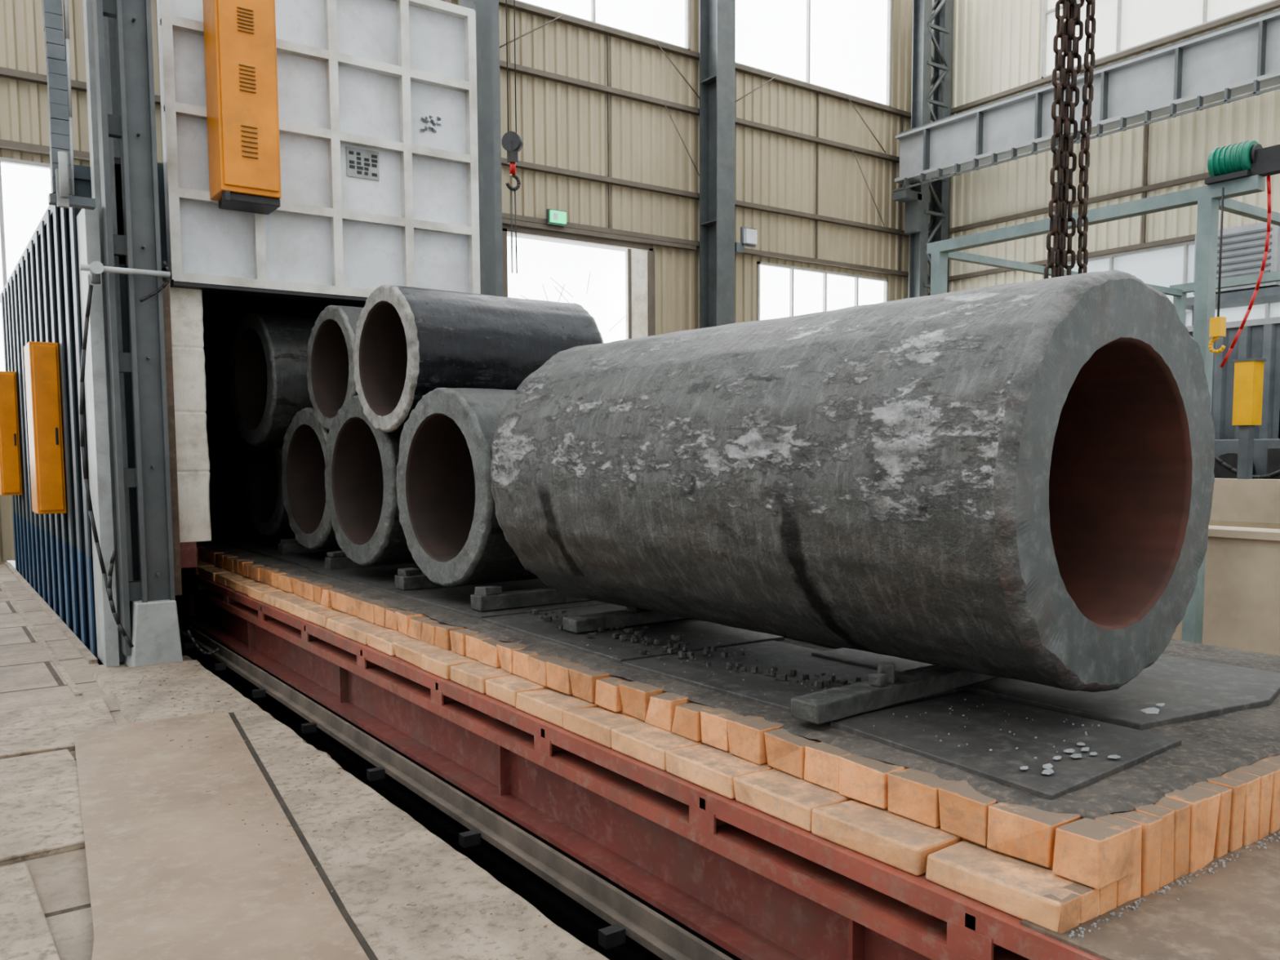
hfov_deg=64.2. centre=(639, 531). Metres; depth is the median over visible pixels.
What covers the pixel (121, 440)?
furnace
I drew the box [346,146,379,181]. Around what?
name plate
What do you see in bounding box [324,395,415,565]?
pipe
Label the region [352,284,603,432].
pipe
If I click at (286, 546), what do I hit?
support block
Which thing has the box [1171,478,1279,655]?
concrete wall
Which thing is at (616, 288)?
door
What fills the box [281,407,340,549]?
pipe
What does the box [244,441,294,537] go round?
pipe
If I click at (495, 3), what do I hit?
steel column
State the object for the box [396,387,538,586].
pipe
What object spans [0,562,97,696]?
trim
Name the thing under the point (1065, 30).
chain
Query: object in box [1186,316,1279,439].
enclosure
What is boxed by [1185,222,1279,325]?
louvered panel
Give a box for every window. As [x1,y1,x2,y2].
[0,156,51,371]
[515,0,689,49]
[735,0,892,106]
[756,261,888,320]
[1040,0,1276,78]
[1043,240,1279,326]
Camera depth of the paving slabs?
4.58 m
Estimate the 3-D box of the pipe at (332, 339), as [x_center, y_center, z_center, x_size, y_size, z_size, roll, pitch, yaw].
[-1.802,-1.284,8.290,1.513,0.975,0.978,-4,6,-38]
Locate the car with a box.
[174,515,1279,959]
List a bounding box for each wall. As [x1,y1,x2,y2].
[0,0,912,561]
[927,0,1279,295]
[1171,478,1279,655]
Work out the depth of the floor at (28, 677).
6.91 m
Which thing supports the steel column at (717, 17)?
on the floor at (28, 677)
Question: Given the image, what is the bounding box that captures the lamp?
[734,226,756,253]
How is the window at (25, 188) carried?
in the wall at (559, 125)
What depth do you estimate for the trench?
5.86 m
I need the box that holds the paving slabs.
[0,698,116,959]
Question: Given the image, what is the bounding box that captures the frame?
[159,0,480,305]
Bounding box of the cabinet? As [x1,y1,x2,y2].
[202,0,281,214]
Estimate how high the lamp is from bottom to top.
0.550 m
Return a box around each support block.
[277,538,342,554]
[324,550,415,569]
[395,567,444,590]
[470,585,591,611]
[562,606,686,633]
[791,661,996,724]
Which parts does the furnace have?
burner, burner, cable chain, furnace casing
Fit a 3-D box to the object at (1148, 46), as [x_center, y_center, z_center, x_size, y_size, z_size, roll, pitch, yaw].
[13.822,-7.935,17.693,0.130,4.300,21.700,-3,6,-35]
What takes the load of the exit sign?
attached to the wall at (559, 125)
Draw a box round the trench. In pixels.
[180,635,662,959]
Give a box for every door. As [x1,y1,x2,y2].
[156,0,468,293]
[502,217,696,342]
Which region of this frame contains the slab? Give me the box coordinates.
[73,710,378,959]
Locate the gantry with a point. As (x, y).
(1240, 169)
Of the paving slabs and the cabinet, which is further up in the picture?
the cabinet
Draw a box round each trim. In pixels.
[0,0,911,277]
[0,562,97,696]
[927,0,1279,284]
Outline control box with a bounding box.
[1231,357,1266,479]
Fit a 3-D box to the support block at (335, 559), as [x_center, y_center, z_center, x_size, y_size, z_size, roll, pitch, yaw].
[-1.854,0.192,8.310,1.404,0.136,0.133,-3,6,-35]
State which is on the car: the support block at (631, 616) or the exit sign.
the support block at (631, 616)
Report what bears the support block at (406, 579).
on the car
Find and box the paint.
[420,115,442,132]
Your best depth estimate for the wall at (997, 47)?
23.94 m
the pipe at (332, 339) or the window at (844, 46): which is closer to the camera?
the pipe at (332, 339)
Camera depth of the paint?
8.98 m
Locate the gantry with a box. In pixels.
[926,140,1279,644]
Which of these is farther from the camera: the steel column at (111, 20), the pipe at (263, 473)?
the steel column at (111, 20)
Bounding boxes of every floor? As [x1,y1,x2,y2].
[0,560,555,959]
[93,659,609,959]
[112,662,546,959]
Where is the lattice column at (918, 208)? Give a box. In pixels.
[893,0,953,297]
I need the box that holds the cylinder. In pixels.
[490,270,1214,692]
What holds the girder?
attached to the lattice column at (918, 208)
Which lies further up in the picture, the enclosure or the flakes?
the enclosure
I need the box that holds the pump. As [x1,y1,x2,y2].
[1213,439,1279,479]
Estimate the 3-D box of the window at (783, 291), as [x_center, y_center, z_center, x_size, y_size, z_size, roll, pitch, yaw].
[4.520,-4.179,25.080,4.450,4.350,0.130,-3,6,-35]
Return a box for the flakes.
[526,609,1164,774]
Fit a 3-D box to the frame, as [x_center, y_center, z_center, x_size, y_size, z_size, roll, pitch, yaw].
[-2.586,-3.260,8.519,2.594,2.630,0.260,-3,6,-35]
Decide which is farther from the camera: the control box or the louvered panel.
the louvered panel
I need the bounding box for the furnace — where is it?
[0,0,496,667]
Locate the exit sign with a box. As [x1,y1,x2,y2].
[546,208,566,226]
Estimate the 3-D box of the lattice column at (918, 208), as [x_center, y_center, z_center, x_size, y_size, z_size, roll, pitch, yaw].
[7.075,-7.398,25.658,1.700,13.850,0.400,-3,6,-35]
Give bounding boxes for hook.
[501,0,523,273]
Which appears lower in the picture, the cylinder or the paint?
the cylinder
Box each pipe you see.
[229,311,317,446]
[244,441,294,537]
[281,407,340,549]
[306,305,363,430]
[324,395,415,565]
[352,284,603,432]
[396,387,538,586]
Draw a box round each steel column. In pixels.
[107,0,157,160]
[491,0,503,296]
[699,0,735,328]
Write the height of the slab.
0.018 m
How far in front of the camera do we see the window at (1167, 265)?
21.80 m
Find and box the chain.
[1044,0,1096,279]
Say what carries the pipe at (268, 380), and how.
on the pipe at (263, 473)
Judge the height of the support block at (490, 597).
0.136 m
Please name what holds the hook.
hanging from the ceiling
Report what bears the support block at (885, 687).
on the car
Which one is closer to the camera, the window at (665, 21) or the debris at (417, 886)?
the debris at (417, 886)
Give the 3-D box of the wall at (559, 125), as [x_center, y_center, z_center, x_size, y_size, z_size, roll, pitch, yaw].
[-6.374,-6.827,17.065,34.000,14.200,0.045,-3,6,-35]
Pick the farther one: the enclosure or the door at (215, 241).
the enclosure
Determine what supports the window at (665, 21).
in the wall at (559, 125)
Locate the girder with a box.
[892,8,1279,191]
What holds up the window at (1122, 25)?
in the wall at (997, 47)

